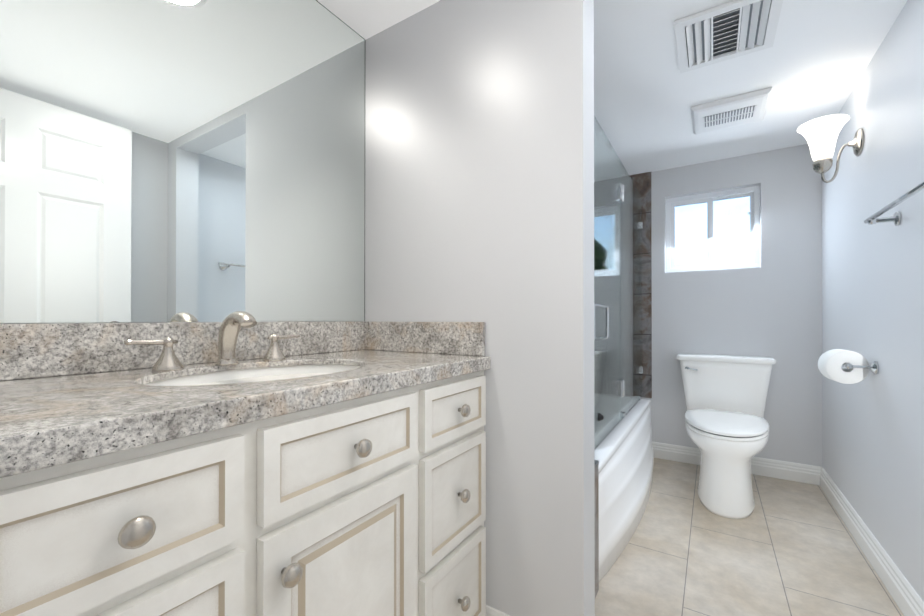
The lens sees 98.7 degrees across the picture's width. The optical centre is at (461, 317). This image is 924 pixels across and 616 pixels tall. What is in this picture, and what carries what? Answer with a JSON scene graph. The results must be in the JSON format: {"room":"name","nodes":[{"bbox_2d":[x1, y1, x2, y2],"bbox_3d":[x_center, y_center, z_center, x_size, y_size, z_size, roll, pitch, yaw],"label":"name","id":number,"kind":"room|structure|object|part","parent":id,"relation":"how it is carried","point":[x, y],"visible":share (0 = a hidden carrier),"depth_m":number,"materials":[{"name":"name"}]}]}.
{"room":"bathroom","nodes":[
{"label":"bathroom","id":0,"kind":"room"},
{"bbox_2d":[0,321,363,323],"bbox_3d":[-0.246,-0.030,1.873,0.127,2.100,3.870,0,0,32],"label":"wall","id":1,"kind":"structure","parent":0,"point":[182,322],"depth_m":0.98,"materials":[{"name":"grey paint"}]},
{"bbox_2d":[0,0,364,322],"bbox_3d":[-0.660,-0.535,1.093,0.004,1.094,1.061,0,0,32],"label":"mirror","id":2,"kind":"object","parent":1,"relation":"attached to","point":[182,160],"visible":1,"depth_m":1.00,"materials":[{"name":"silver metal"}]},
{"bbox_2d":[364,0,594,615],"bbox_3d":[0.376,-0.033,1.137,1.708,2.099,0.120,0,0,32],"label":"wall","id":3,"kind":"structure","parent":0,"point":[479,160],"depth_m":1.21,"materials":[{"name":"grey paint"}]},
{"bbox_2d":[485,605,509,615],"bbox_3d":[0.206,0.960,1.159,0.326,0.111,0.016,0,0,32],"label":"baseboard","id":4,"kind":"structure","parent":3,"relation":"attached to","point":[490,611],"depth_m":1.23,"materials":[{"name":"white paint"}]},
{"bbox_2d":[594,460,598,596],"bbox_3d":[0.100,0.778,1.563,0.782,0.482,0.311,0,0,32],"label":"wall","id":5,"kind":"structure","parent":0,"point":[596,462],"depth_m":1.46,"materials":[{"name":"paint"}]},
{"bbox_2d":[317,0,907,174],"bbox_3d":[0.542,-1.112,1.400,2.050,0.060,3.900,0,0,32],"label":"ceiling","id":6,"kind":"structure","parent":0,"point":[813,62],"depth_m":1.74,"materials":[{"name":"white paint"}]},
{"bbox_2d":[674,0,782,73],"bbox_3d":[1.000,-1.072,1.507,0.320,0.018,0.340,0,0,32],"label":"ceiling vent","id":7,"kind":"object","parent":6,"relation":"in","point":[727,31],"visible":0.96,"depth_m":1.49,"materials":[{"name":"white metal"}]},
{"bbox_2d":[691,87,771,134],"bbox_3d":[1.398,-1.063,2.083,0.330,0.028,0.330,0,0,32],"label":"ceiling vent","id":8,"kind":"object","parent":6,"relation":"attached to","point":[742,109],"visible":1,"depth_m":2.03,"materials":[{"name":"white plastic"}]},
{"bbox_2d":[642,144,822,466],"bbox_3d":[1.519,-0.025,2.945,1.970,2.100,0.156,0,0,32],"label":"wall","id":9,"kind":"structure","parent":0,"point":[771,305],"depth_m":2.57,"materials":[{"name":"grey paint"}]},
{"bbox_2d":[619,274,619,377],"bbox_3d":[0.998,-0.239,3.176,0.587,1.667,0.010,0,0,32],"label":"wall tile","id":10,"kind":"structure","parent":9,"relation":"attached to","point":[619,326],"depth_m":3.04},
{"bbox_2d":[629,172,651,397],"bbox_3d":[1.321,-0.240,2.970,0.178,1.667,0.012,0,0,32],"label":"wall tile strip","id":11,"kind":"object","parent":9,"relation":"attached to","point":[642,182],"visible":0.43,"depth_m":2.94,"materials":[{"name":"tile"}]},
{"bbox_2d":[665,185,759,272],"bbox_3d":[1.756,-0.601,2.808,0.560,0.550,0.076,0,0,32],"label":"window","id":12,"kind":"structure","parent":9,"relation":"in","point":[753,193],"depth_m":2.79,"materials":[{"name":"white plastic"}]},
{"bbox_2d":[652,442,816,484],"bbox_3d":[1.779,0.967,2.675,0.907,0.111,0.016,0,0,32],"label":"baseboard","id":13,"kind":"structure","parent":9,"relation":"attached to","point":[804,473],"depth_m":2.56,"materials":[{"name":"white paint"}]},
{"bbox_2d":[595,458,903,615],"bbox_3d":[0.542,1.048,1.390,2.050,0.060,3.900,0,0,32],"label":"floor","id":14,"kind":"structure","parent":0,"point":[788,548],"depth_m":1.66,"materials":[{"name":"beige tile"}]},
{"bbox_2d":[0,311,490,615],"bbox_3d":[-0.415,0.499,0.932,0.583,1.032,1.061,0,0,32],"label":"bathroom vanity","id":15,"kind":"object","parent":14,"relation":"on","point":[239,463],"visible":1,"depth_m":0.69,"materials":[{"name":"beige paint"}]},
{"bbox_2d":[0,349,490,477],"bbox_3d":[-0.427,0.140,0.941,0.555,0.040,1.061,0,0,32],"label":"countertop","id":16,"kind":"structure","parent":15,"relation":"on","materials":[{"name":"stone"}]},
{"bbox_2d":[124,311,299,371],"bbox_3d":[-0.568,0.052,0.995,0.139,0.137,0.418,0,0,32],"label":"faucet","id":17,"kind":"object","parent":16,"relation":"on","point":[230,327],"depth_m":0.99,"materials":[{"name":"silver metal"}]},
{"bbox_2d":[144,365,359,385],"bbox_3d":[-0.446,0.225,0.919,0.409,0.176,0.561,0,0,32],"label":"basin","id":18,"kind":"object","parent":16,"relation":"in","point":[231,374],"depth_m":1.03,"materials":[{"name":"white ceramic"}]},
{"bbox_2d":[594,397,653,581],"bbox_3d":[0.659,0.807,2.385,0.831,0.429,1.673,0,0,32],"label":"bathtub","id":19,"kind":"object","parent":14,"relation":"on","point":[623,454],"visible":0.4,"depth_m":1.85,"materials":[{"name":"white ceramic"}]},
{"bbox_2d":[594,115,643,449],"bbox_3d":[0.809,-0.155,2.120,0.089,1.487,1.965,0,0,32],"label":"glass","id":20,"kind":"object","parent":19,"relation":"on","point":[618,225],"visible":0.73,"depth_m":2.15,"materials":[{"name":"clear glass"}]},
{"bbox_3d":[0.633,0.455,1.808,0.022,0.037,0.038,0,0,32],"label":"knob","id":21,"kind":"part","parent":20,"relation":"part of","materials":[{"name":"black rubber"}]},
{"bbox_2d":[676,353,775,518],"bbox_3d":[1.549,0.634,2.342,0.528,0.775,0.806,0,0,32],"label":"toilet","id":22,"kind":"object","parent":14,"relation":"on","point":[727,426],"visible":1,"depth_m":2.24,"materials":[{"name":"white ceramic"}]},
{"bbox_3d":[1.702,0.458,2.587,0.528,0.421,0.230,0,0,32],"label":"tank","id":23,"kind":"part","parent":22,"relation":"part of","materials":[{"name":"white ceramic"}]},
{"bbox_3d":[1.493,0.598,2.254,0.404,0.051,0.597,0,0,32],"label":"seat","id":24,"kind":"part","parent":22,"relation":"part of","materials":[{"name":"white ceramic"}]},
{"bbox_2d":[821,0,923,601],"bbox_3d":[1.311,-0.034,0.892,0.133,2.100,3.870,0,0,32],"label":"wall","id":25,"kind":"structure","parent":0,"point":[872,311],"depth_m":1.56,"materials":[{"name":"grey paint"}]},
{"bbox_2d":[797,114,863,182],"bbox_3d":[1.702,-0.766,1.849,0.219,0.280,0.184,0,0,32],"label":"sconce","id":26,"kind":"object","parent":25,"relation":"attached to","point":[820,134],"visible":1,"depth_m":1.82,"materials":[{"name":"white glass"}]},
{"bbox_3d":[1.688,-0.819,1.859,0.184,0.174,0.184,0,0,32],"label":"lamp shade","id":27,"kind":"part","parent":26,"relation":"part of","materials":[{"name":"white glass"}]},
{"bbox_2d":[818,349,878,383],"bbox_3d":[1.645,0.210,1.702,0.164,0.141,0.152,0,0,32],"label":"toilet paper roll","id":28,"kind":"object","parent":25,"relation":"attached to","point":[856,368],"visible":1,"depth_m":1.68,"materials":[{"name":"white paper"}]},
{"bbox_2d":[817,466,923,615],"bbox_3d":[1.341,0.960,1.076,0.016,0.111,3.188,0,0,32],"label":"baseboard","id":29,"kind":"structure","parent":25,"relation":"attached to","point":[908,600],"depth_m":1.60,"materials":[{"name":"white paint"}]},
{"bbox_2d":[864,181,923,225],"bbox_3d":[1.370,-0.356,1.188,0.079,0.052,0.730,0,0,32],"label":"towel rail","id":30,"kind":"object","parent":25,"relation":"attached to","point":[895,218],"visible":0.98,"depth_m":1.38,"materials":[{"name":"silver metal"}]}
]}

